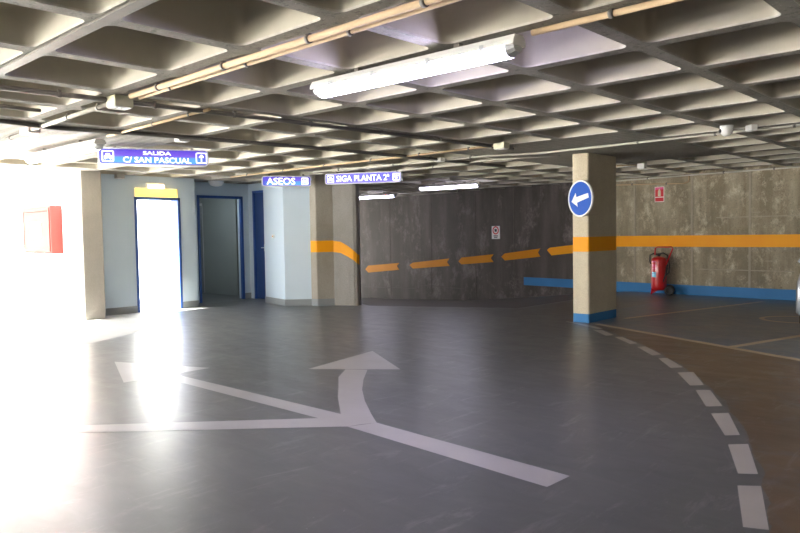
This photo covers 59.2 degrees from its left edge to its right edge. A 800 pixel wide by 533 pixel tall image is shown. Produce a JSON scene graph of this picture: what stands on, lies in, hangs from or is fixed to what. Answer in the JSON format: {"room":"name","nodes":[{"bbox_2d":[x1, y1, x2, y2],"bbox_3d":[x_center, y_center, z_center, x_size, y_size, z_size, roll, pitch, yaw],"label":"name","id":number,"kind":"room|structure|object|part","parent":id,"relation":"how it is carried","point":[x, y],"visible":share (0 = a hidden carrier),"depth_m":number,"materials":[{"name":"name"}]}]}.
{"room":"parking garage","nodes":[
{"label":"parking garage","id":0,"kind":"room"},
{"bbox_2d":[0,170,73,314],"bbox_3d":[-11.854,-0.677,17.958,18.150,2.700,0.120,2,4,43],"label":"wall","id":1,"kind":"structure","parent":0,"point":[29,280],"depth_m":13.31,"materials":[{"name":"white paint"}]},
{"bbox_2d":[22,205,62,253],"bbox_3d":[-6.460,-0.654,12.678,1.320,0.840,0.235,2,4,43],"label":"cabinet","id":2,"kind":"object","parent":1,"relation":"attached to","point":[42,231],"visible":1,"depth_m":12.38,"materials":[{"name":"red metal"}]},
{"bbox_3d":[-6.516,-0.650,12.604,0.420,0.280,0.007,2,4,43],"label":"label plate","id":3,"kind":"part","parent":2,"relation":"part of","materials":[{"name":"white plastic"}]},
{"bbox_3d":[-6.521,-0.650,12.613,1.240,0.760,0.015,2,4,43],"label":"door","id":4,"kind":"part","parent":2,"relation":"part of","materials":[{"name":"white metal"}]},
{"bbox_2d":[0,302,172,322],"bbox_3d":[-13.750,1.679,-0.035,44.000,0.299,33.050,2,4,43],"label":"floor","id":5,"kind":"structure","parent":0,"point":[8,313],"depth_m":12.60,"materials":[{"name":"concrete"}]},
{"bbox_2d":[140,294,143,302],"bbox_3d":[-6.373,0.330,14.222,1.500,0.850,1.750,2,4,43],"label":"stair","id":6,"kind":"structure","parent":5,"relation":"on","point":[141,295],"depth_m":14.33,"materials":[{"name":"white"}]},
{"bbox_2d":[0,308,181,363],"bbox_3d":[-4.346,0.965,9.127,1.398,0.021,7.710,-1,3,-1],"label":"floor","id":7,"kind":"structure","parent":0,"point":[113,326],"depth_m":9.69,"materials":[{"name":"concrete"}]},
{"bbox_2d":[101,174,198,315],"bbox_3d":[-4.707,-0.405,12.714,0.665,2.400,1.945,2,4,43],"label":"wall","id":8,"kind":"structure","parent":0,"point":[118,195],"depth_m":12.23,"materials":[{"name":"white paint"}]},
{"bbox_3d":[-4.450,0.740,12.545,0.015,0.120,1.945,2,4,43],"label":"baseboard","id":9,"kind":"part","parent":8,"relation":"part of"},
{"bbox_2d":[146,182,163,188],"bbox_3d":[-4.357,-1.441,12.540,0.075,0.105,0.330,2,4,43],"label":"lamp","id":10,"kind":"object","parent":8,"relation":"attached to","point":[148,184],"visible":1,"depth_m":12.50,"materials":[{"name":"white plastic"}]},
{"bbox_2d":[135,188,176,197],"bbox_3d":[-4.351,-1.315,12.583,0.030,0.150,0.800,2,4,43],"label":"exit sign","id":11,"kind":"object","parent":8,"relation":"attached to","point":[139,192],"visible":1,"depth_m":12.55,"materials":[{"name":"yellow plastic"}]},
{"bbox_2d":[134,197,182,312],"bbox_3d":[-4.421,-0.225,12.742,0.272,2.030,0.880,2,4,43],"label":"door frame","id":12,"kind":"structure","parent":8,"relation":"in","point":[175,215],"depth_m":12.96,"materials":[{"name":"blue paint"}]},
{"bbox_2d":[137,201,172,304],"bbox_3d":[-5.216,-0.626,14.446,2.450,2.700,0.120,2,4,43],"label":"doorway","id":13,"kind":"structure","parent":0,"point":[154,218],"depth_m":14.08,"materials":[{"name":"white"}]},
{"bbox_2d":[201,198,238,294],"bbox_3d":[-4.101,-0.570,16.120,1.400,2.400,0.100,2,4,43],"label":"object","id":14,"kind":"structure","parent":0,"point":[220,224],"depth_m":16.04,"materials":[{"name":"grey paint"}]},
{"bbox_2d":[194,182,250,302],"bbox_3d":[-3.751,-0.495,14.360,0.215,2.400,1.800,2,4,43],"label":"wall","id":15,"kind":"structure","parent":0,"point":[201,188],"depth_m":14.72,"materials":[{"name":"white paint"}]},
{"bbox_2d":[197,195,244,302],"bbox_3d":[-3.651,-0.367,14.363,0.062,2.140,1.070,2,4,43],"label":"door frame","id":16,"kind":"structure","parent":15,"relation":"in","point":[240,198],"depth_m":14.59,"materials":[{"name":"blue paint"}]},
{"bbox_3d":[-3.199,0.615,14.837,0.015,0.120,0.150,2,4,43],"label":"baseboard","id":17,"kind":"part","parent":15,"relation":"part of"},
{"bbox_2d":[248,183,262,298],"bbox_3d":[-2.803,-0.522,14.603,1.270,2.400,0.150,2,4,43],"label":"wall","id":18,"kind":"structure","parent":0,"point":[258,186],"depth_m":14.79,"materials":[{"name":"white paint"}]},
{"bbox_2d":[252,190,265,298],"bbox_3d":[-2.872,-0.446,14.612,0.460,2.250,0.138,2,4,43],"label":"door","id":19,"kind":"structure","parent":18,"relation":"in","point":[257,196],"depth_m":14.65,"materials":[{"name":"blue paint"}]},
{"bbox_2d":[263,187,311,305],"bbox_3d":[-2.082,-0.484,13.510,1.275,2.400,0.767,2,4,43],"label":"wall","id":20,"kind":"structure","parent":0,"point":[286,209],"depth_m":13.12,"materials":[{"name":"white paint"}]},
{"bbox_3d":[-2.202,0.665,13.381,1.291,0.120,0.376,1,3,34],"label":"baseboard","id":21,"kind":"part","parent":20,"relation":"part of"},
{"bbox_2d":[332,184,360,305],"bbox_3d":[-3.172,0.330,17.997,1.203,4.800,11.118,-2,3,-28],"label":"wall","id":22,"kind":"structure","parent":0,"point":[346,203],"depth_m":12.98,"materials":[{"name":"grey concrete"}]},
{"bbox_2d":[0,294,799,532],"bbox_3d":[0.847,1.070,4.753,19.200,0.001,24.400,2,4,43],"label":"floor","id":23,"kind":"structure","parent":0,"point":[639,449],"depth_m":4.78,"materials":[{"name":"grey concrete"}]},
{"bbox_2d":[69,170,105,319],"bbox_3d":[-5.125,-0.354,11.544,0.450,2.420,0.340,2,4,43],"label":"pillar","id":24,"kind":"structure","parent":23,"relation":"on","point":[84,186],"depth_m":11.39,"materials":[{"name":"concrete"}]},
{"bbox_2d":[0,351,568,486],"bbox_3d":[-1.419,1.073,5.483,4.059,0.001,4.406,-1,3,-9],"label":"floor arrow","id":25,"kind":"structure","parent":23,"relation":"on","point":[47,432],"depth_m":4.91,"materials":[{"name":"white paint"}]},
{"bbox_2d":[309,174,334,305],"bbox_3d":[-1.370,-0.490,13.178,0.410,2.420,0.580,2,4,43],"label":"pillar","id":26,"kind":"structure","parent":23,"relation":"on","point":[321,201],"depth_m":12.99,"materials":[{"name":"concrete"}]},
{"bbox_2d":[566,321,602,328],"bbox_3d":[2.538,0.812,9.781,0.792,0.001,0.498,2,4,43],"label":"floor line","id":27,"kind":"structure","parent":23,"relation":"on","point":[566,321],"depth_m":9.72,"materials":[{"name":"paint"}]},
{"bbox_2d":[573,153,615,322],"bbox_3d":[2.860,-0.429,10.328,0.255,2.420,0.860,2,4,43],"label":"column","id":28,"kind":"structure","parent":23,"relation":"on","point":[594,234],"depth_m":10.11,"materials":[{"name":"concrete"}]},
{"bbox_2d":[568,180,593,216],"bbox_3d":[2.568,-0.956,9.907,0.092,0.516,0.516,-2,3,-26],"label":"round road sign","id":29,"kind":"object","parent":28,"relation":"attached to","point":[581,194],"visible":1,"depth_m":9.87,"materials":[{"name":"blue metal"}]},
{"bbox_2d":[594,330,612,335],"bbox_3d":[2.573,0.847,9.011,0.439,0.001,0.412,2,4,43],"label":"floor dash","id":30,"kind":"structure","parent":23,"relation":"on","point":[599,331],"depth_m":9.02,"materials":[{"name":"paint"}]},
{"bbox_2d":[616,337,635,343],"bbox_3d":[2.669,0.875,8.359,0.437,0.001,0.458,2,4,43],"label":"floor dash","id":31,"kind":"structure","parent":23,"relation":"on","point":[620,338],"depth_m":8.34,"materials":[{"name":"paint"}]},
{"bbox_2d":[638,346,659,354],"bbox_3d":[2.681,0.909,7.607,0.403,0.001,0.500,2,4,43],"label":"floor dash","id":32,"kind":"structure","parent":23,"relation":"on","point":[646,349],"depth_m":7.58,"materials":[{"name":"paint"}]},
{"bbox_2d":[649,246,674,294],"bbox_3d":[5.264,0.080,14.153,0.478,0.973,0.360,0,3,23],"label":"extinguisher","id":33,"kind":"object","parent":23,"relation":"on","point":[659,267],"visible":1,"depth_m":14.05,"materials":[{"name":"red metal"}]},
{"bbox_2d":[659,358,681,367],"bbox_3d":[2.640,0.942,6.893,0.368,0.001,0.494,2,4,43],"label":"floor dash","id":34,"kind":"structure","parent":23,"relation":"on","point":[670,363],"depth_m":6.86,"materials":[{"name":"paint"}]},
{"bbox_2d":[678,372,703,384],"bbox_3d":[2.542,0.978,6.160,0.373,0.001,0.583,2,4,43],"label":"floor dash","id":35,"kind":"structure","parent":23,"relation":"on","point":[690,378],"depth_m":6.15,"materials":[{"name":"paint"}]},
{"bbox_2d":[625,301,761,318],"bbox_3d":[4.888,0.696,11.468,0.948,0.001,3.671,2,4,43],"label":"parking line","id":36,"kind":"object","parent":23,"relation":"on","point":[760,301],"visible":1,"depth_m":11.32,"materials":[{"name":"paint"}]},
{"bbox_2d":[596,324,799,360],"bbox_3d":[3.677,0.895,7.564,4.543,0.001,2.210,2,4,43],"label":"parking line","id":37,"kind":"object","parent":23,"relation":"on","point":[774,355],"visible":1,"depth_m":8.02,"materials":[{"name":"paint"}]},
{"bbox_2d":[696,390,721,405],"bbox_3d":[2.377,1.013,5.436,0.344,0.001,0.566,2,4,43],"label":"floor dash","id":38,"kind":"structure","parent":23,"relation":"on","point":[707,396],"depth_m":5.41,"materials":[{"name":"paint"}]},
{"bbox_2d":[711,413,739,434],"bbox_3d":[2.177,1.050,4.715,0.324,0.001,0.583,2,4,43],"label":"floor dash","id":39,"kind":"structure","parent":23,"relation":"on","point":[723,420],"depth_m":4.71,"materials":[{"name":"paint"}]},
{"bbox_2d":[728,444,757,473],"bbox_3d":[1.948,1.086,4.001,0.294,0.001,0.582,2,4,43],"label":"floor dash","id":40,"kind":"structure","parent":23,"relation":"on","point":[741,453],"depth_m":3.98,"materials":[{"name":"paint"}]},
{"bbox_2d":[737,485,768,529],"bbox_3d":[1.661,1.122,3.314,0.276,0.001,0.578,2,4,43],"label":"floor dash","id":41,"kind":"structure","parent":23,"relation":"on","point":[752,506],"depth_m":3.28,"materials":[{"name":"paint"}]},
{"bbox_2d":[729,335,799,346],"bbox_3d":[5.934,0.784,9.175,1.487,0.001,5.203,2,4,43],"label":"parking line","id":42,"kind":"object","parent":23,"relation":"on","point":[795,336],"visible":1,"depth_m":8.10,"materials":[{"name":"paint"}]},
{"bbox_2d":[759,316,798,322],"bbox_3d":[5.581,0.751,9.968,0.900,0.001,0.840,2,4,43],"label":"ring","id":43,"kind":"object","parent":23,"relation":"on","point":[761,318],"visible":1,"depth_m":10.25,"materials":[{"name":"paint"}]},
{"bbox_2d":[796,259,799,322],"bbox_3d":[6.656,0.066,8.578,3.912,1.465,1.720,-3,3,-31],"label":"parked car","id":44,"kind":"object","parent":23,"relation":"on","point":[798,280],"visible":1,"depth_m":8.25,"materials":[{"name":"silver metal"}]},
{"bbox_2d":[0,0,799,199],"bbox_3d":[-2.236,-1.745,7.651,28.544,0.660,25.186,2,4,43],"label":"ceiling","id":45,"kind":"structure","parent":0,"point":[685,67],"depth_m":5.57,"materials":[{"name":"concrete"}]},
{"bbox_2d":[0,133,22,142],"bbox_3d":[-4.455,-1.365,7.761,2.051,0.047,0.042,2,4,45],"label":"conduit","id":46,"kind":"object","parent":45,"relation":"attached to","point":[19,134],"visible":0.81,"depth_m":7.38,"materials":[{"name":"white metal"}]},
{"bbox_2d":[0,104,40,112],"bbox_3d":[-4.417,-1.205,4.257,0.049,0.051,4.302,1,3,41],"label":"conduit","id":47,"kind":"object","parent":45,"relation":"attached to","point":[4,106],"visible":1,"depth_m":5.74,"materials":[{"name":"grey metal"}]},
{"bbox_2d":[20,127,40,135],"bbox_3d":[-3.644,-1.329,6.937,0.220,0.060,0.120,2,4,43],"label":"junction box","id":48,"kind":"object","parent":45,"relation":"attached to","point":[24,131],"visible":0.94,"depth_m":6.89,"materials":[{"name":"white plastic"}]},
{"bbox_2d":[23,139,105,163],"bbox_3d":[-3.920,-1.336,8.152,1.950,0.144,0.140,1,4,42],"label":"lamp","id":49,"kind":"object","parent":45,"relation":"attached to","point":[80,147],"visible":1,"depth_m":7.95,"materials":[{"name":"white plastic"}]},
{"bbox_2d":[25,144,96,163],"bbox_3d":[-3.919,-1.294,8.155,1.830,0.059,0.120,1,4,42],"label":"diffuser","id":50,"kind":"object","parent":49,"relation":"attached to","point":[75,149],"depth_m":8.06,"materials":[{"name":"white plastic"}]},
{"bbox_2d":[30,103,105,130],"bbox_3d":[-2.926,-1.319,6.212,1.900,0.055,0.050,2,4,44],"label":"conduit","id":51,"kind":"object","parent":45,"relation":"attached to","point":[97,107],"visible":0.93,"depth_m":6.12,"materials":[{"name":"white metal"}]},
{"bbox_2d":[0,0,157,75],"bbox_3d":[0.605,-1.178,1.584,9.320,0.012,0.070,2,4,43],"label":"metal strip","id":52,"kind":"object","parent":45,"relation":"attached to","point":[132,6],"visible":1,"depth_m":3.72,"materials":[{"name":"white metal"}]},
{"bbox_2d":[114,174,124,178],"bbox_3d":[-4.777,-1.532,11.995,0.100,0.080,0.140,2,4,43],"label":"junction box","id":53,"kind":"object","parent":45,"relation":"attached to","point":[116,176],"visible":1,"depth_m":11.96,"materials":[{"name":"white plastic"}]},
{"bbox_2d":[106,94,133,110],"bbox_3d":[-2.170,-1.268,5.455,0.150,0.095,0.150,2,4,43],"label":"junction box","id":54,"kind":"object","parent":45,"relation":"attached to","point":[117,102],"visible":0.97,"depth_m":5.41,"materials":[{"name":"white plastic"}]},
{"bbox_2d":[97,146,208,166],"bbox_3d":[-2.975,-1.330,8.529,1.260,0.225,0.139,-2,3,-22],"label":"box sign","id":55,"kind":"object","parent":45,"relation":"hanging from","point":[107,156],"visible":0.96,"depth_m":8.46,"materials":[{"name":"blue plastic"}]},
{"bbox_2d":[106,108,210,136],"bbox_3d":[-2.337,-1.349,6.660,2.051,0.045,0.040,2,4,45],"label":"conduit","id":56,"kind":"object","parent":45,"relation":"attached to","point":[189,114],"visible":0.97,"depth_m":6.54,"materials":[{"name":"beige plastic"}]},
{"bbox_2d":[174,139,189,142],"bbox_3d":[-2.376,-1.384,7.680,0.100,0.060,0.140,2,4,43],"label":"junction box","id":57,"kind":"object","parent":45,"relation":"attached to","point":[175,140],"visible":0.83,"depth_m":7.64,"materials":[{"name":"white plastic"}]},
{"bbox_2d":[208,180,223,186],"bbox_3d":[-3.594,-1.619,13.775,0.300,0.108,0.300,2,4,43],"label":"globe","id":58,"kind":"object","parent":45,"relation":"attached to","point":[216,183],"visible":1,"depth_m":13.67,"materials":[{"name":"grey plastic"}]},
{"bbox_3d":[-3.593,-1.604,13.775,0.270,0.078,0.270,2,4,43],"label":"globe","id":59,"kind":"part","parent":58,"relation":"part of","materials":[{"name":"grey plastic"}]},
{"bbox_2d":[0,119,505,167],"bbox_3d":[-1.580,-1.437,8.308,9.109,0.061,0.297,-3,4,-44],"label":"conduit","id":60,"kind":"object","parent":45,"relation":"attached to","point":[2,121],"visible":0.96,"depth_m":7.81,"materials":[{"name":"metal"}]},
{"bbox_2d":[0,84,513,149],"bbox_3d":[-2.344,-1.288,5.331,0.158,0.057,10.705,2,4,45],"label":"conduit","id":61,"kind":"object","parent":45,"relation":"attached to","point":[59,94],"visible":1,"depth_m":6.18,"materials":[{"name":"metal"}]},
{"bbox_2d":[128,0,442,98],"bbox_3d":[0.728,-1.218,2.690,7.651,0.055,0.050,2,4,44],"label":"conduit","id":62,"kind":"object","parent":45,"relation":"attached to","point":[308,38],"visible":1,"depth_m":3.91,"materials":[{"name":"beige plastic"}]},
{"bbox_2d":[262,174,310,186],"bbox_3d":[-2.019,-1.529,12.512,0.860,0.222,0.129,-2,3,-14],"label":"box sign","id":63,"kind":"object","parent":45,"relation":"hanging from","point":[267,181],"visible":1,"depth_m":12.45,"materials":[{"name":"blue plastic"}]},
{"bbox_3d":[-2.005,-1.508,12.457,0.832,0.157,0.004,-2,3,-14],"label":"panel","id":64,"kind":"part","parent":63,"relation":"part of","materials":[{"name":"blue"}]},
{"bbox_2d":[138,0,460,98],"bbox_3d":[0.772,-1.217,2.738,7.651,0.043,0.038,2,4,44],"label":"conduit","id":65,"kind":"object","parent":45,"relation":"attached to","point":[351,32],"visible":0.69,"depth_m":3.93,"materials":[{"name":"beige plastic"}]},
{"bbox_2d":[230,145,492,177],"bbox_3d":[-0.941,-1.556,10.682,5.800,0.045,0.081,2,4,43],"label":"conduit","id":66,"kind":"object","parent":45,"relation":"attached to","point":[478,147],"visible":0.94,"depth_m":10.27,"materials":[{"name":"beige plastic"}]},
{"bbox_2d":[325,170,402,184],"bbox_3d":[-0.628,-1.535,12.115,1.360,0.220,0.109,0,3,13],"label":"box sign","id":67,"kind":"object","parent":45,"relation":"hanging from","point":[389,176],"visible":1,"depth_m":12.06,"materials":[{"name":"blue plastic"}]},
{"bbox_2d":[359,192,397,198],"bbox_3d":[-0.742,-1.866,18.588,1.500,0.144,0.140,1,3,30],"label":"lamp","id":68,"kind":"object","parent":45,"relation":"attached to","point":[384,195],"visible":0.66,"depth_m":18.42,"materials":[{"name":"white plastic"}]},
{"bbox_2d":[359,195,393,198],"bbox_3d":[-0.741,-1.823,18.590,1.380,0.059,0.120,1,3,30],"label":"diffuser","id":69,"kind":"object","parent":68,"relation":"attached to","point":[360,196],"depth_m":18.49,"materials":[{"name":"white plastic"}]},
{"bbox_2d":[310,34,525,97],"bbox_3d":[0.033,-1.228,4.372,1.660,0.144,0.140,1,4,42],"label":"lamp","id":70,"kind":"object","parent":45,"relation":"attached to","point":[506,47],"visible":1,"depth_m":4.21,"materials":[{"name":"white plastic"}]},
{"bbox_2d":[434,157,444,161],"bbox_3d":[0.576,-1.550,10.255,0.140,0.060,0.100,2,4,43],"label":"junction box","id":71,"kind":"object","parent":45,"relation":"attached to","point":[440,159],"visible":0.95,"depth_m":10.21,"materials":[{"name":"white plastic"}]},
{"bbox_2d":[417,181,481,190],"bbox_3d":[1.049,-1.737,15.129,1.560,0.144,0.140,1,3,36],"label":"lamp","id":72,"kind":"object","parent":45,"relation":"attached to","point":[464,184],"visible":1,"depth_m":15.05,"materials":[{"name":"white plastic"}]},
{"bbox_2d":[420,184,476,190],"bbox_3d":[1.050,-1.694,15.131,1.440,0.059,0.120,1,3,36],"label":"diffuser","id":73,"kind":"object","parent":72,"relation":"attached to","point":[434,186],"depth_m":15.12,"materials":[{"name":"white plastic"}]},
{"bbox_2d":[381,155,559,171],"bbox_3d":[0.865,-1.600,10.988,3.411,0.043,0.357,1,3,40],"label":"conduit","id":74,"kind":"object","parent":45,"relation":"attached to","point":[470,162],"visible":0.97,"depth_m":10.54,"materials":[{"name":"grey metal"}]},
{"bbox_2d":[493,142,508,149],"bbox_3d":[1.248,-1.478,8.660,0.160,0.080,0.120,2,4,43],"label":"junction box","id":75,"kind":"object","parent":45,"relation":"attached to","point":[502,145],"visible":1,"depth_m":8.62,"materials":[{"name":"white plastic"}]},
{"bbox_2d":[313,123,799,172],"bbox_3d":[2.820,-1.521,8.573,10.815,0.047,0.501,1,3,40],"label":"conduit","id":76,"kind":"object","parent":45,"relation":"attached to","point":[794,125],"visible":0.97,"depth_m":9.22,"materials":[{"name":"grey metal"}]},
{"bbox_2d":[531,0,682,35],"bbox_3d":[2.728,-1.216,1.939,5.500,0.051,0.046,2,4,43],"label":"conduit","id":77,"kind":"object","parent":45,"relation":"attached to","point":[611,13],"visible":1,"depth_m":3.52,"materials":[{"name":"beige plastic"}]},
{"bbox_2d":[637,163,646,168],"bbox_3d":[3.988,-1.653,11.610,0.120,0.090,0.100,2,4,43],"label":"junction box","id":78,"kind":"object","parent":45,"relation":"attached to","point":[640,165],"visible":1,"depth_m":11.57,"materials":[{"name":"white plastic"}]},
{"bbox_2d":[616,166,799,181],"bbox_3d":[7.502,-1.746,11.972,0.218,0.053,10.441,-3,4,-42],"label":"conduit","id":79,"kind":"object","parent":45,"relation":"attached to","point":[773,168],"visible":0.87,"depth_m":13.50,"materials":[{"name":"grey metal"}]},
{"bbox_2d":[719,125,732,136],"bbox_3d":[3.478,-1.443,7.508,0.139,0.117,0.132,-1,3,-4],"label":"dome camera","id":80,"kind":"object","parent":45,"relation":"attached to","point":[725,130],"visible":1,"depth_m":7.46,"materials":[{"name":"white plastic"}]},
{"bbox_2d":[745,124,757,131],"bbox_3d":[3.736,-1.470,7.487,0.070,0.070,0.120,-1,3,-4],"label":"junction box","id":81,"kind":"object","parent":45,"relation":"attached to","point":[752,127],"visible":1,"depth_m":7.44,"materials":[{"name":"white plastic"}]},
{"bbox_2d":[199,291,664,319],"bbox_3d":[-1.553,0.978,17.431,14.400,0.896,9.150,2,4,43],"label":"floor","id":82,"kind":"structure","parent":0,"point":[521,308],"depth_m":13.40,"materials":[{"name":"concrete"}]},
{"bbox_2d":[359,182,616,300],"bbox_3d":[0.602,0.132,20.427,0.297,4.850,13.103,-3,3,-40],"label":"wall","id":83,"kind":"structure","parent":0,"point":[403,230],"depth_m":18.69,"materials":[{"name":"concrete"}]},
{"bbox_2d":[365,263,398,272],"bbox_3d":[-0.555,0.040,21.585,0.008,0.335,1.672,-3,3,-40],"label":"painted arrow","id":84,"kind":"object","parent":83,"relation":"attached to","point":[383,267],"visible":1,"depth_m":21.56,"materials":[{"name":"orange paint"}]},
{"bbox_2d":[410,259,449,268],"bbox_3d":[0.821,-0.082,19.943,0.008,0.321,1.683,-3,3,-40],"label":"painted arrow","id":85,"kind":"object","parent":83,"relation":"attached to","point":[442,262],"visible":1,"depth_m":19.89,"materials":[{"name":"orange paint"}]},
{"bbox_2d":[458,254,492,263],"bbox_3d":[1.992,-0.187,18.561,0.008,0.287,1.263,-3,3,-41],"label":"painted arrow","id":86,"kind":"object","parent":83,"relation":"attached to","point":[483,258],"visible":1,"depth_m":18.54,"materials":[{"name":"orange paint"}]},
{"bbox_2d":[492,226,499,238],"bbox_3d":[2.446,-0.868,17.980,0.013,0.330,0.270,-3,3,-41],"label":"speed limit sign","id":87,"kind":"object","parent":83,"relation":"attached to","point":[495,229],"visible":1,"depth_m":17.97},
{"bbox_2d":[501,249,539,259],"bbox_3d":[2.976,-0.293,17.410,0.008,0.309,1.235,-3,3,-41],"label":"painted arrow","id":88,"kind":"object","parent":83,"relation":"attached to","point":[528,253],"visible":1,"depth_m":17.38,"materials":[{"name":"orange paint"}]},
{"bbox_2d":[547,245,572,254],"bbox_3d":[4.103,-0.447,16.043,0.010,0.409,1.909,-3,3,-39],"label":"painted arrow","id":89,"kind":"object","parent":83,"relation":"attached to","point":[568,249],"visible":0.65,"depth_m":16.45,"materials":[{"name":"orange paint"}]},
{"bbox_2d":[616,163,799,300],"bbox_3d":[9.476,-0.595,10.143,0.412,2.750,14.043,-3,4,-42],"label":"wall","id":90,"kind":"structure","parent":0,"point":[737,234],"depth_m":13.55,"materials":[{"name":"concrete"}]},
{"bbox_2d":[616,176,689,185],"bbox_3d":[5.183,-1.738,14.532,0.038,0.166,1.682,-3,3,-38],"label":"conduit","id":91,"kind":"object","parent":90,"relation":"attached to","point":[688,176],"visible":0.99,"depth_m":14.41,"materials":[{"name":"beige plastic"}]},
{"bbox_2d":[655,186,663,201],"bbox_3d":[5.318,-1.479,14.437,0.012,0.310,0.210,-3,3,-38],"label":"sign","id":92,"kind":"object","parent":90,"relation":"attached to","point":[659,191],"visible":1,"depth_m":14.43,"materials":[{"name":"red plastic"}]},
{"bbox_3d":[-4.311,-0.542,15.565,2.250,2.400,3.100,2,4,43],"label":"wall","id":93,"kind":"structure","parent":0,"visible":0},
{"bbox_2d":[200,203,204,292],"bbox_3d":[-4.763,-0.422,16.405,0.050,2.100,0.500,2,4,43],"label":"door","id":94,"kind":"structure","parent":93,"relation":"in","point":[201,206],"depth_m":16.52,"materials":[{"name":"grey metal"}]}
]}

